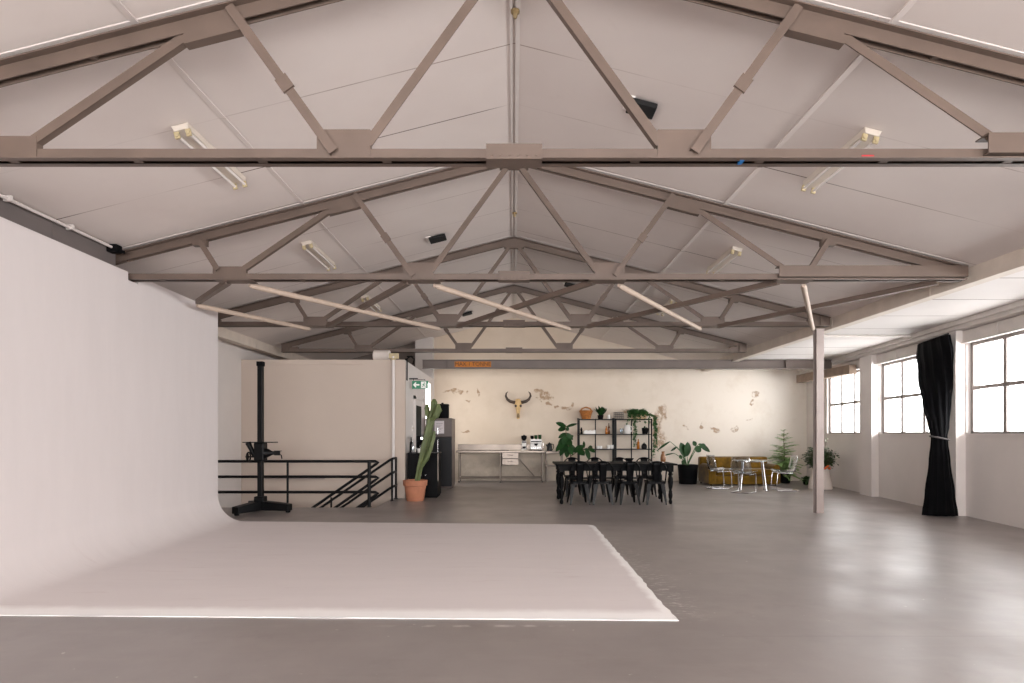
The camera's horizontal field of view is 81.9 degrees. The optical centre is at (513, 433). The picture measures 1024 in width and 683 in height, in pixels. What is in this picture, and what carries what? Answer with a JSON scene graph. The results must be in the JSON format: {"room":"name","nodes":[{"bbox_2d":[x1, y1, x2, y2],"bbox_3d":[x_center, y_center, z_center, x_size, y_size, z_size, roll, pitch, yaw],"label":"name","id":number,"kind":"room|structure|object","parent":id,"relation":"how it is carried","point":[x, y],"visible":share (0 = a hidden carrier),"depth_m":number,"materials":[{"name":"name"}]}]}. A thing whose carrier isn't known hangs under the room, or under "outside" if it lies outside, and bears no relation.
{"room":"photo studio","nodes":[
{"label":"photo studio","id":0,"kind":"room"},
{"bbox_2d":[218,339,280,507],"bbox_3d":[-5.850,1.060,6.100,0.200,6.000,22.200,0,0,0],"label":"wall","id":1,"kind":"structure","parent":0,"point":[230,356],"depth_m":11.97,"materials":[{"name":"white paint"}]},
{"bbox_2d":[219,339,282,359],"bbox_3d":[-5.750,-1.885,6.100,0.500,0.110,22.200,0,0,0],"label":"trim","id":2,"kind":"structure","parent":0,"point":[219,339],"depth_m":12.85,"materials":[{"name":"paint"}]},
{"bbox_2d":[241,360,405,507],"bbox_3d":[-4.025,1.255,12.490,3.450,5.610,0.100,0,0,0],"label":"wall partition","id":3,"kind":"structure","parent":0,"point":[312,412],"depth_m":12.44,"materials":[{"name":"paint"}]},
{"bbox_2d":[265,478,324,478],"bbox_3d":[-4.610,0.920,12.412,1.260,0.080,0.044,0,0,0],"label":"wall ledge","id":4,"kind":"object","parent":3,"relation":"attached to","point":[265,478],"visible":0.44,"depth_m":12.39,"materials":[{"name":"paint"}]},
{"bbox_2d":[241,360,404,364],"bbox_3d":[-4.023,-1.498,12.426,3.454,0.115,0.028,0,0,0],"label":"trim","id":5,"kind":"structure","parent":3,"relation":"attached to","point":[243,362],"depth_m":12.43,"materials":[{"name":"paint"}]},
{"bbox_2d":[389,353,398,498],"bbox_3d":[-2.520,-0.160,12.375,0.200,3.040,0.110,0,0,0],"label":"drain pipe","id":6,"kind":"object","parent":3,"relation":"attached to","point":[393,356],"visible":0.96,"depth_m":12.34,"materials":[{"name":"white metal"}]},
{"bbox_2d":[406,362,432,479],"bbox_3d":[-2.350,-0.095,14.630,0.100,2.910,4.180,0,0,0],"label":"wall","id":7,"kind":"structure","parent":0,"point":[413,372],"depth_m":13.11,"materials":[{"name":"white paint"}]},
{"bbox_2d":[405,355,414,380],"bbox_3d":[-2.255,-1.426,12.899,0.126,0.572,0.614,0,0,4],"label":"cable bundle","id":8,"kind":"object","parent":7,"relation":"attached to","point":[411,356],"visible":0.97,"depth_m":12.69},
{"bbox_2d":[413,395,423,451],"bbox_3d":[-2.260,0.245,14.130,0.080,2.230,1.260,0,0,0],"label":"door","id":9,"kind":"structure","parent":7,"relation":"in","point":[418,402],"depth_m":13.95,"materials":[{"name":"white paint"}]},
{"bbox_2d":[409,378,427,388],"bbox_3d":[-2.092,-1.097,12.948,0.415,0.235,0.028,0,0,0],"label":"exit sign","id":10,"kind":"object","parent":7,"relation":"attached to","point":[415,384],"visible":1,"depth_m":12.94,"materials":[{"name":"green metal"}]},
{"bbox_2d":[424,379,430,429],"bbox_3d":[-2.280,-0.470,15.520,0.040,1.860,0.940,0,0,0],"label":"window","id":11,"kind":"structure","parent":7,"relation":"in","point":[427,392],"depth_m":15.59,"materials":[{"name":"white glass"}]},
{"bbox_2d":[0,0,1023,359],"bbox_3d":[0.000,-2.708,6.100,10.900,1.504,22.200,0,0,0],"label":"ceiling","id":12,"kind":"structure","parent":0,"point":[347,61],"depth_m":5.59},
{"bbox_2d":[0,197,115,265],"bbox_3d":[-4.678,-1.948,3.950,0.045,0.416,5.900,0,0,0],"label":"trim","id":13,"kind":"structure","parent":12,"relation":"attached to","point":[10,211],"depth_m":5.98,"materials":[{"name":"grey metal"}]},
{"bbox_2d":[0,194,124,253],"bbox_3d":[-4.578,-2.121,5.645,0.164,0.091,2.390,0,0,0],"label":"conduit","id":14,"kind":"object","parent":12,"relation":"attached to","point":[111,248],"visible":1,"depth_m":6.10,"materials":[{"name":"grey metal"}]},
{"bbox_2d":[171,122,215,148],"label":"fluorescent light","id":15,"kind":"object","parent":12,"relation":"attached to","point":[188,135],"depth_m":5.11,"materials":[{"name":"metal"}]},
{"bbox_2d":[211,167,247,189],"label":"fluorescent light","id":16,"kind":"object","parent":12,"relation":"attached to","point":[232,175],"depth_m":5.88,"materials":[{"name":"metal"}]},
{"bbox_2d":[301,240,335,270],"bbox_3d":[-2.818,-2.567,8.560,0.166,0.136,1.084,0,0,0],"label":"fluorescent light","id":17,"kind":"object","parent":12,"relation":"attached to","point":[309,246],"visible":1,"depth_m":8.46,"materials":[{"name":"metal"}]},
{"bbox_2d":[361,294,371,302],"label":"fluorescent light","id":18,"kind":"object","parent":12,"relation":"attached to","point":[364,298],"depth_m":11.17,"materials":[{"name":"metal"}]},
{"bbox_2d":[370,303,380,311],"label":"fluorescent light","id":19,"kind":"object","parent":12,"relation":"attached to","point":[374,307],"depth_m":12.02,"materials":[{"name":"metal"}]},
{"bbox_2d":[425,233,446,243],"bbox_3d":[-1.200,-3.002,9.110,0.308,0.106,0.220,0,0,0],"label":"ceiling speaker","id":20,"kind":"object","parent":12,"relation":"attached to","point":[442,237],"visible":1,"depth_m":9.04,"materials":[{"name":"black plastic"}]},
{"bbox_2d":[462,311,471,316],"bbox_3d":[-1.200,-3.002,14.810,0.308,0.106,0.220,0,0,0],"label":"ceiling speaker","id":21,"kind":"object","parent":12,"relation":"attached to","point":[469,312],"visible":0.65,"depth_m":14.71,"materials":[{"name":"black plastic"}]},
{"bbox_2d":[0,0,1023,344],"bbox_3d":[0.000,-2.662,8.552,10.600,1.351,9.396,0,0,0],"label":"roof beams","id":22,"kind":"structure","parent":12,"relation":"attached to","point":[208,2],"depth_m":6.92,"materials":[{"name":"grey metal"}]},
{"bbox_2d":[0,0,1023,167],"bbox_3d":[0.003,-2.558,3.944,10.665,1.505,0.160,0,0,0],"label":"roof truss","id":23,"kind":"object","parent":12,"relation":"attached to","point":[231,19],"visible":1,"depth_m":3.92,"materials":[{"name":"beige metal"}]},
{"bbox_2d":[281,285,746,352],"bbox_3d":[0.000,-2.558,13.190,10.360,1.505,0.160,0,0,0],"label":"roof truss","id":24,"kind":"object","parent":12,"relation":"attached to","point":[287,347],"visible":0.94,"depth_m":13.16,"materials":[{"name":"beige metal"}]},
{"bbox_2d":[509,0,520,318],"bbox_3d":[0.007,-3.323,6.000,0.085,0.026,22.000,0,0,0],"label":"trim","id":25,"kind":"structure","parent":12,"relation":"attached to","point":[517,21],"depth_m":5.74,"materials":[{"name":"paint"}]},
{"bbox_2d":[511,8,519,18],"bbox_3d":[0.010,-3.280,4.620,0.070,0.060,0.068,0,0,0],"label":"ceiling rose","id":26,"kind":"object","parent":12,"relation":"attached to","point":[514,11],"visible":1,"depth_m":4.61,"materials":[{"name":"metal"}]},
{"bbox_2d":[218,237,830,327],"bbox_3d":[0.000,-2.558,10.000,10.660,1.505,0.160,0,0,0],"label":"roof truss","id":27,"kind":"object","parent":12,"relation":"attached to","point":[819,320],"visible":0.8,"depth_m":9.97,"materials":[{"name":"beige metal"}]},
{"bbox_2d":[195,279,938,330],"bbox_3d":[0.348,-1.784,8.500,9.456,0.110,3.200,0,0,0],"label":"wind bracing","id":28,"kind":"object","parent":27,"relation":"attached to","point":[223,283],"visible":1,"depth_m":7.99,"materials":[{"name":"beige paint"}]},
{"bbox_2d":[116,167,968,282],"bbox_3d":[0.003,-2.558,7.000,10.665,1.505,0.160,0,0,0],"label":"roof truss","id":29,"kind":"object","parent":12,"relation":"attached to","point":[921,268],"visible":0.81,"depth_m":6.97,"materials":[{"name":"beige metal"}]},
{"bbox_2d":[563,282,574,286],"bbox_3d":[1.139,-3.020,12.010,0.294,0.131,0.220,0,0,0],"label":"ceiling speaker","id":30,"kind":"object","parent":12,"relation":"attached to","point":[566,284],"visible":0.56,"depth_m":11.90,"materials":[{"name":"black plastic"}]},
{"bbox_2d":[622,95,657,118],"bbox_3d":[1.159,-3.015,5.460,0.294,0.131,0.220,0,0,0],"label":"ceiling speaker","id":31,"kind":"object","parent":12,"relation":"attached to","point":[649,108],"visible":0.55,"depth_m":5.36,"materials":[{"name":"black plastic"}]},
{"bbox_2d":[657,299,676,315],"bbox_3d":[3.048,-2.508,11.750,0.166,0.136,1.084,0,0,0],"label":"fluorescent light","id":32,"kind":"object","parent":12,"relation":"attached to","point":[670,301],"visible":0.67,"depth_m":11.43,"materials":[{"name":"metal"}]},
{"bbox_2d":[706,246,742,272],"bbox_3d":[3.058,-2.506,8.630,0.166,0.136,1.084,0,0,0],"label":"fluorescent light","id":33,"kind":"object","parent":12,"relation":"attached to","point":[733,252],"visible":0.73,"depth_m":8.50,"materials":[{"name":"metal"}]},
{"bbox_2d":[801,167,844,193],"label":"fluorescent light","id":34,"kind":"object","parent":12,"relation":"attached to","point":[821,175],"depth_m":5.80,"materials":[{"name":"metal"}]},
{"bbox_2d":[840,127,881,148],"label":"fluorescent light","id":35,"kind":"object","parent":12,"relation":"attached to","point":[863,138],"depth_m":5.05,"materials":[{"name":"metal"}]},
{"bbox_2d":[0,481,1023,682],"bbox_3d":[1.600,1.460,6.100,15.200,0.200,22.200,0,0,0],"label":"floor","id":36,"kind":"structure","parent":0,"point":[760,586],"depth_m":4.18,"materials":[{"name":"paint"}]},
{"bbox_2d":[232,361,291,515],"bbox_3d":[-4.483,0.055,10.132,1.089,2.610,0.825,0,0,31],"label":"stand","id":37,"kind":"object","parent":36,"relation":"on","point":[260,452],"visible":1,"depth_m":10.22,"materials":[{"name":"black metal"}]},
{"bbox_2d":[242,442,277,442],"bbox_3d":[-4.411,0.152,10.260,0.530,0.015,0.220,0,0,0],"label":"tray","id":38,"kind":"object","parent":37,"relation":"on","point":[242,442],"depth_m":10.15,"materials":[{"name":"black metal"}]},
{"bbox_2d":[218,460,379,507],"bbox_3d":[-4.107,1.485,10.920,3.246,1.992,0.100,0,0,0],"label":"guard railing","id":39,"kind":"object","parent":36,"relation":"attached to","point":[287,476],"visible":0.64,"depth_m":10.90,"materials":[{"name":"black metal"}]},
{"bbox_2d":[0,217,678,620],"bbox_3d":[-1.752,-0.265,6.689,6.114,3.250,4.833,0,0,0],"label":"cyclorama","id":40,"kind":"object","parent":36,"relation":"on","point":[110,506],"visible":1,"depth_m":6.02,"materials":[{"name":"white paint"}]},
{"bbox_2d":[319,457,397,507],"bbox_3d":[-3.858,1.483,12.085,2.886,1.996,0.519,0,0,0],"label":"stair handrail","id":41,"kind":"object","parent":36,"relation":"on","point":[392,472],"visible":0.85,"depth_m":11.83,"materials":[{"name":"black metal"}]},
{"bbox_2d":[403,479,427,501],"bbox_3d":[-2.000,1.150,11.950,0.496,0.420,0.496,0,0,0],"label":"pot","id":42,"kind":"object","parent":36,"relation":"on","point":[415,489],"depth_m":11.78,"materials":[{"name":"ceramic"}]},
{"bbox_2d":[403,399,441,501],"bbox_3d":[-1.851,0.331,11.950,0.794,2.059,0.496,0,0,0],"label":"potted cactus","id":43,"kind":"object","parent":36,"relation":"on","point":[415,488],"visible":1,"depth_m":11.87,"materials":[{"name":"plant"}]},
{"bbox_2d":[407,452,441,497],"bbox_3d":[-1.924,0.885,12.744,0.652,0.950,0.632,0,0,0],"label":"bar cabinet","id":44,"kind":"object","parent":36,"relation":"on","point":[431,471],"visible":0.57,"depth_m":12.45,"materials":[{"name":"black metal"}]},
{"bbox_2d":[410,437,412,452],"bbox_3d":[-2.200,0.239,12.620,0.064,0.342,0.064,0,0,0],"label":"bottle","id":45,"kind":"object","parent":44,"relation":"on","point":[411,443],"visible":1,"depth_m":12.59,"materials":[{"name":"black metal"}]},
{"bbox_2d":[416,436,422,452],"bbox_3d":[-1.980,0.230,12.828,0.260,0.360,0.265,0,0,0],"label":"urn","id":46,"kind":"object","parent":44,"relation":"on","point":[419,439],"visible":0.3,"depth_m":12.70,"materials":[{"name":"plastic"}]},
{"bbox_2d":[426,418,454,487],"bbox_3d":[-1.850,0.490,14.889,0.640,1.740,0.861,0,0,0],"label":"fridge","id":47,"kind":"object","parent":36,"relation":"on","point":[444,442],"visible":0.59,"depth_m":14.51,"materials":[{"name":"metal"}]},
{"bbox_2d":[439,403,448,417],"bbox_3d":[-1.800,-0.578,14.850,0.344,0.395,0.340,0,0,0],"label":"tin","id":48,"kind":"object","parent":47,"relation":"on","point":[445,407],"visible":0.71,"depth_m":14.70,"materials":[{"name":"black metal"}]},
{"bbox_2d":[456,444,544,481],"bbox_3d":[-0.378,0.835,16.646,2.465,1.050,0.608,0,0,0],"label":"bench","id":49,"kind":"object","parent":36,"relation":"on","point":[507,457],"visible":0.98,"depth_m":16.66,"materials":[{"name":"silver metal"}]},
{"bbox_2d":[521,435,526,449],"bbox_3d":[0.285,0.258,16.706,0.160,0.440,0.209,0,0,0],"label":"coffee grinder","id":50,"kind":"object","parent":49,"relation":"on","point":[523,437],"visible":0.98,"depth_m":16.66,"materials":[{"name":"silver metal"}]},
{"bbox_2d":[530,439,543,450],"bbox_3d":[0.641,0.318,16.644,0.373,0.320,0.471,0,0,0],"label":"espresso machine","id":51,"kind":"object","parent":49,"relation":"on","point":[535,444],"visible":0.98,"depth_m":16.51,"materials":[{"name":"silver metal"}]},
{"bbox_2d":[545,451,562,481],"bbox_3d":[1.130,0.927,16.680,0.500,0.865,0.520,0,0,0],"label":"side table","id":52,"kind":"object","parent":36,"relation":"on","point":[546,452],"visible":0.47,"depth_m":16.43,"materials":[{"name":"silver metal"}]},
{"bbox_2d":[546,442,553,450],"bbox_3d":[1.010,0.371,16.620,0.188,0.243,0.167,0,0,41],"label":"kettle","id":53,"kind":"object","parent":52,"relation":"on","point":[549,445],"visible":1,"depth_m":16.57,"materials":[{"name":"metal"}]},
{"bbox_2d":[563,457,583,496],"bbox_3d":[1.290,0.941,12.849,0.398,0.837,0.466,0,0,-2],"label":"metal chair","id":54,"kind":"object","parent":36,"relation":"on","point":[567,477],"visible":0.51,"depth_m":13.00,"materials":[{"name":"black metal"}]},
{"bbox_2d":[556,422,594,486],"bbox_3d":[1.552,0.531,14.986,1.012,1.657,0.326,0,0,0],"label":"fiddle leaf fig","id":55,"kind":"object","parent":36,"relation":"on","point":[565,446],"visible":0.79,"depth_m":14.97,"materials":[{"name":"green plant"}]},
{"bbox_2d":[567,461,590,504],"bbox_3d":[1.246,0.941,11.421,0.398,0.837,0.466,0,0,-3],"label":"metal chair","id":56,"kind":"object","parent":36,"relation":"on","point":[579,464],"visible":1,"depth_m":11.24,"materials":[{"name":"black metal"}]},
{"bbox_2d":[577,418,614,479],"bbox_3d":[2.330,0.460,16.730,1.034,1.800,0.354,0,0,0],"label":"shelf unit","id":57,"kind":"object","parent":36,"relation":"on","point":[578,419],"visible":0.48,"depth_m":16.55,"materials":[{"name":"black metal"}]},
{"bbox_2d":[579,407,592,418],"bbox_3d":[2.040,-0.585,16.700,0.390,0.353,0.380,0,0,0],"label":"wicker basket","id":58,"kind":"object","parent":57,"relation":"on","point":[585,414],"visible":1,"depth_m":16.58,"materials":[{"name":"orange wicker"}]},
{"bbox_2d":[594,406,606,418],"bbox_3d":[2.474,-0.598,16.675,0.461,0.380,0.361,0,0,-23],"label":"potted plant","id":59,"kind":"object","parent":57,"relation":"on","point":[602,410],"visible":0.99,"depth_m":16.63,"materials":[{"name":"green plant"}]},
{"bbox_2d":[586,457,605,496],"bbox_3d":[1.780,0.941,12.849,0.398,0.837,0.466,0,0,2],"label":"metal chair","id":60,"kind":"object","parent":36,"relation":"on","point":[596,475],"visible":0.49,"depth_m":12.81,"materials":[{"name":"black metal"}]},
{"bbox_2d":[590,461,613,504],"bbox_3d":[1.700,0.941,11.431,0.398,0.837,0.466,0,0,2],"label":"metal chair","id":61,"kind":"object","parent":36,"relation":"on","point":[602,464],"visible":1,"depth_m":11.25,"materials":[{"name":"black metal"}]},
{"bbox_2d":[552,461,677,503],"bbox_3d":[1.968,0.970,11.800,2.340,0.780,1.000,0,0,0],"label":"dining table","id":62,"kind":"object","parent":36,"relation":"on","point":[561,466],"visible":0.77,"depth_m":11.36,"materials":[{"name":"black paint"}]},
{"bbox_2d":[660,451,665,461],"bbox_3d":[3.020,0.471,11.950,0.110,0.215,0.108,0,0,0],"label":"vase","id":63,"kind":"object","parent":62,"relation":"on","point":[663,457],"visible":0.96,"depth_m":11.91,"materials":[{"name":"brown ceramic"}]},
{"bbox_2d":[611,457,631,496],"bbox_3d":[2.340,0.941,12.849,0.398,0.837,0.466,0,0,-1],"label":"metal chair","id":64,"kind":"object","parent":36,"relation":"on","point":[615,477],"visible":0.52,"depth_m":13.01,"materials":[{"name":"black metal"}]},
{"bbox_2d":[615,461,640,504],"bbox_3d":[2.200,0.941,11.421,0.398,0.837,0.466,0,0,-2],"label":"metal chair","id":65,"kind":"object","parent":36,"relation":"on","point":[629,464],"visible":1,"depth_m":11.24,"materials":[{"name":"black metal"}]},
{"bbox_2d":[613,418,651,479],"bbox_3d":[3.360,0.460,16.730,1.034,1.800,0.354,0,0,0],"label":"shelf unit","id":66,"kind":"object","parent":36,"relation":"on","point":[616,434],"visible":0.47,"depth_m":16.55,"materials":[{"name":"black metal"}]},
{"bbox_2d":[614,412,623,418],"bbox_3d":[2.965,-0.503,16.720,0.248,0.190,0.208,0,0,0],"label":"wire crate","id":67,"kind":"object","parent":66,"relation":"on","point":[621,414],"visible":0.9,"depth_m":16.61,"materials":[{"name":"grey metal"}]},
{"bbox_2d":[624,425,632,433],"bbox_3d":[3.200,-0.118,16.648,0.225,0.260,0.200,0,0,-38],"label":"pitcher","id":68,"kind":"object","parent":66,"relation":"on","point":[627,430],"visible":1,"depth_m":16.57,"materials":[{"name":"white ceramic"}]},
{"bbox_2d":[626,408,658,457],"bbox_3d":[3.575,-0.016,16.562,0.941,1.396,0.416,0,0,0],"label":"trailing vine","id":69,"kind":"object","parent":66,"relation":"on","point":[634,414],"visible":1,"depth_m":16.45,"materials":[{"name":"green plant"}]},
{"bbox_2d":[642,426,647,433],"bbox_3d":[3.712,-0.100,16.652,0.208,0.224,0.212,0,0,-17],"label":"potted plant","id":70,"kind":"object","parent":66,"relation":"on","point":[644,429],"visible":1,"depth_m":16.59,"materials":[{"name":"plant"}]},
{"bbox_2d":[635,457,656,496],"bbox_3d":[2.870,0.941,12.849,0.398,0.837,0.466,0,0,2],"label":"metal chair","id":71,"kind":"object","parent":36,"relation":"on","point":[643,473],"visible":0.57,"depth_m":12.81,"materials":[{"name":"black metal"}]},
{"bbox_2d":[642,461,666,504],"bbox_3d":[2.724,0.941,11.431,0.398,0.837,0.466,0,0,3],"label":"metal chair","id":72,"kind":"object","parent":36,"relation":"on","point":[656,465],"visible":1,"depth_m":11.25,"materials":[{"name":"black metal"}]},
{"bbox_2d":[658,441,709,484],"bbox_3d":[4.589,0.781,15.950,1.492,1.158,0.550,0,0,0],"label":"potted plant","id":73,"kind":"object","parent":36,"relation":"on","point":[687,473],"visible":0.98,"depth_m":15.85,"materials":[{"name":"green plant"}]},
{"bbox_2d":[678,464,697,484],"bbox_3d":[4.700,1.100,15.950,0.550,0.520,0.550,0,0,0],"label":"pot","id":74,"kind":"object","parent":73,"relation":"on","point":[687,473],"depth_m":15.74,"materials":[{"name":"black plastic"}]},
{"bbox_2d":[705,455,732,488],"bbox_3d":[5.061,0.944,14.617,0.532,0.831,0.470,0,0,-8],"label":"chair","id":75,"kind":"object","parent":36,"relation":"on","point":[716,468],"visible":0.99,"depth_m":14.54,"materials":[{"name":"plastic"}]},
{"bbox_2d":[698,456,779,485],"bbox_3d":[5.990,0.995,15.800,1.860,0.730,0.980,0,0,0],"label":"sofa","id":76,"kind":"object","parent":36,"relation":"on","point":[704,474],"visible":0.88,"depth_m":15.39,"materials":[{"name":"yellow fabric"}]},
{"bbox_2d":[707,457,734,467],"bbox_3d":[5.622,0.797,16.000,0.720,0.314,0.213,0,0,0],"label":"cushion","id":77,"kind":"object","parent":76,"relation":"on","point":[721,462],"depth_m":15.92,"materials":[{"name":"yellow fabric"}]},
{"bbox_2d":[716,468,743,475],"bbox_3d":[5.622,1.015,15.705,0.727,0.170,0.750,0,0,0],"label":"seat cushion","id":78,"kind":"object","parent":76,"relation":"on","point":[717,473],"depth_m":15.33,"materials":[{"name":"yellow fabric"}]},
{"bbox_2d":[735,457,762,467],"bbox_3d":[6.357,0.797,16.000,0.720,0.314,0.213,0,0,0],"label":"cushion","id":79,"kind":"object","parent":76,"relation":"on","point":[737,464],"depth_m":15.91,"materials":[{"name":"yellow fabric"}]},
{"bbox_2d":[738,468,771,475],"bbox_3d":[6.357,1.015,15.705,0.727,0.170,0.750,0,0,0],"label":"seat cushion","id":80,"kind":"object","parent":76,"relation":"on","point":[768,471],"depth_m":15.33,"materials":[{"name":"yellow fabric"}]},
{"bbox_2d":[731,457,757,493],"bbox_3d":[5.288,0.944,13.586,0.470,0.831,0.532,0,0,40],"label":"chair","id":81,"kind":"object","parent":36,"relation":"on","point":[738,472],"visible":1,"depth_m":13.63,"materials":[{"name":"silver metal"}]},
{"bbox_2d":[733,459,772,491],"bbox_3d":[5.720,0.999,14.150,0.924,0.722,0.924,0,0,0],"label":"glass table","id":82,"kind":"object","parent":36,"relation":"on","point":[742,461],"visible":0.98,"depth_m":13.99,"materials":[{"name":"silver metal"}]},
{"bbox_2d":[771,456,799,491],"bbox_3d":[6.439,0.944,14.018,0.532,0.831,0.470,0,0,6],"label":"chair","id":83,"kind":"object","parent":36,"relation":"on","point":[774,470],"visible":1,"depth_m":13.89,"materials":[{"name":"silver metal"}]},
{"bbox_2d":[768,429,803,482],"bbox_3d":[7.435,0.620,16.241,1.002,1.481,0.945,0,0,-39],"label":"conifer","id":84,"kind":"object","parent":36,"relation":"on","point":[784,464],"visible":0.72,"depth_m":16.14,"materials":[{"name":"green plant"}]},
{"bbox_2d":[780,474,790,482],"bbox_3d":[7.440,1.195,16.250,0.360,0.330,0.360,0,0,0],"label":"pot","id":85,"kind":"object","parent":84,"relation":"on","point":[783,479],"depth_m":16.11,"materials":[{"name":"black plastic"}]},
{"bbox_2d":[800,476,809,484],"bbox_3d":[7.791,1.229,15.690,0.451,0.326,0.503,0,0,0],"label":"potted fern","id":86,"kind":"object","parent":36,"relation":"on","point":[806,478],"visible":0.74,"depth_m":15.63,"materials":[{"name":"green plant"}]},
{"bbox_2d":[811,329,824,512],"bbox_3d":[5.218,-0.212,10.110,0.165,3.145,0.160,0,0,0],"label":"steel post","id":87,"kind":"object","parent":36,"relation":"on","point":[818,334],"visible":0.98,"depth_m":10.05,"materials":[{"name":"metal"}]},
{"bbox_2d":[801,438,839,489],"bbox_3d":[7.563,0.734,14.543,0.888,1.251,0.925,0,0,5],"label":"shrub","id":88,"kind":"object","parent":36,"relation":"on","point":[828,461],"visible":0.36,"depth_m":14.40,"materials":[{"name":"green plant"}]},
{"bbox_2d":[349,318,806,480],"bbox_3d":[1.600,-0.965,17.100,15.200,5.050,0.200,0,0,0],"label":"wall","id":89,"kind":"structure","parent":0,"point":[731,412],"depth_m":17.00,"materials":[{"name":"beige paint"}]},
{"bbox_2d":[218,327,310,359],"bbox_3d":[-5.476,-1.885,6.000,0.168,0.210,22.000,0,0,0],"label":"trim","id":90,"kind":"structure","parent":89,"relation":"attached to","point":[224,334],"depth_m":12.33,"materials":[{"name":"paint"}]},
{"bbox_2d":[110,0,426,337],"bbox_3d":[-2.490,-2.701,6.000,0.050,0.012,22.000,0,0,0],"label":"trim","id":91,"kind":"structure","parent":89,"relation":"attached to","point":[117,3],"depth_m":5.10,"materials":[{"name":"white metal"}]},
{"bbox_2d":[415,337,433,398],"bbox_3d":[-2.550,-0.690,16.860,0.500,4.100,0.280,0,0,0],"label":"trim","id":92,"kind":"structure","parent":89,"relation":"attached to","point":[426,343],"depth_m":16.72,"materials":[{"name":"white paint"}]},
{"bbox_2d":[505,391,531,418],"bbox_3d":[0.120,-0.814,16.910,0.769,0.788,0.167,0,0,0],"label":"skull","id":93,"kind":"object","parent":89,"relation":"attached to","point":[518,403],"visible":1,"depth_m":16.86},
{"bbox_2d":[600,0,917,339],"bbox_3d":[2.490,-2.701,6.000,0.050,0.012,22.000,0,0,0],"label":"trim","id":94,"kind":"structure","parent":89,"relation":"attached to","point":[909,3],"depth_m":5.08,"materials":[{"name":"white metal"}]},
{"bbox_2d":[631,415,646,418],"bbox_3d":[3.520,-0.469,16.660,0.437,0.120,0.180,0,0,0],"label":"pot","id":95,"kind":"object","parent":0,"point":[632,417],"depth_m":16.57,"materials":[{"name":"beige ceramic"}]},
{"bbox_2d":[714,270,1023,369],"bbox_3d":[7.350,-1.885,6.100,3.700,0.110,22.200,0,0,0],"label":"ceiling","id":96,"kind":"structure","parent":0,"point":[1009,289],"depth_m":9.39,"materials":[{"name":"white paint"}]},
{"bbox_2d":[422,360,831,368],"bbox_3d":[2.800,-1.710,14.600,10.120,0.219,0.140,0,0,0],"label":"cross beam","id":97,"kind":"structure","parent":96,"relation":"attached to","point":[427,364],"depth_m":14.59,"materials":[{"name":"grey metal"}]},
{"bbox_2d":[796,365,855,382],"bbox_3d":[7.860,-1.495,14.960,0.180,0.230,2.685,0,0,1],"label":"timber beam","id":98,"kind":"structure","parent":97,"relation":"attached to","point":[845,370],"depth_m":14.37,"materials":[{"name":"brown wood"}]},
{"bbox_2d":[824,334,910,336],"bbox_3d":[6.425,-1.808,10.930,1.950,0.045,0.060,0,0,0],"label":"track","id":99,"kind":"object","parent":96,"relation":"attached to","point":[866,335],"visible":0.77,"depth_m":10.91,"materials":[{"name":"metal"}]},
{"bbox_2d":[807,331,1023,528],"bbox_3d":[6.982,-0.290,6.011,0.377,3.300,22.229,0,0,8],"label":"wall","id":100,"kind":"structure","parent":0,"point":[988,470],"depth_m":11.05,"materials":[{"name":"white paint"}]},
{"bbox_2d":[826,369,859,434],"bbox_3d":[8.137,-0.735,14.415,0.139,1.530,2.269,0,0,8],"label":"window","id":101,"kind":"structure","parent":100,"relation":"in","point":[855,401],"depth_m":14.75,"materials":[{"name":"metal"}]},
{"bbox_2d":[701,248,1023,371],"bbox_3d":[5.476,-1.885,6.000,0.168,0.210,22.000,0,0,0],"label":"ceiling beam","id":102,"kind":"structure","parent":100,"relation":"attached to","point":[1013,262],"depth_m":8.27,"materials":[{"name":"paint"}]},
{"bbox_2d":[878,356,930,434],"bbox_3d":[7.742,-0.735,11.490,0.139,1.530,2.420,0,0,8],"label":"window","id":103,"kind":"structure","parent":100,"relation":"in","point":[902,396],"depth_m":11.90,"materials":[{"name":"metal"}]},
{"bbox_2d":[797,300,1023,373],"bbox_3d":[6.816,-1.765,6.000,0.268,0.130,22.236,0,0,8],"label":"trim","id":104,"kind":"structure","parent":100,"relation":"attached to","point":[1014,309],"depth_m":10.10,"materials":[{"name":"paint"}]},
{"bbox_2d":[832,314,1023,369],"bbox_3d":[7.438,-1.585,9.890,0.074,0.210,11.453,0,0,8],"label":"trim","id":105,"kind":"structure","parent":100,"relation":"attached to","point":[1014,324],"depth_m":9.39,"materials":[{"name":"paint"}]},
{"bbox_2d":[916,333,957,515],"bbox_3d":[7.264,-0.153,10.155,0.513,2.996,1.368,0,0,30],"label":"curtain","id":106,"kind":"object","parent":100,"relation":"attached to","point":[935,356],"visible":1,"depth_m":9.79,"materials":[{"name":"fabric"}]},
{"bbox_2d":[965,330,1023,435],"bbox_3d":[7.340,-0.735,8.510,0.139,1.530,2.461,0,0,8],"label":"window","id":107,"kind":"structure","parent":100,"relation":"in","point":[1006,384],"depth_m":8.94,"materials":[{"name":"metal"}]},
{"bbox_3d":[-4.075,-1.490,14.770,3.350,0.100,4.460,0,0,0],"label":"ceiling","id":108,"kind":"structure","parent":0,"visible":0},
{"bbox_2d":[372,350,390,359],"bbox_3d":[-2.840,-1.670,12.690,0.360,0.240,0.240,0,0,0],"label":"drum","id":109,"kind":"object","parent":108,"relation":"on","point":[377,354],"visible":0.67,"depth_m":12.59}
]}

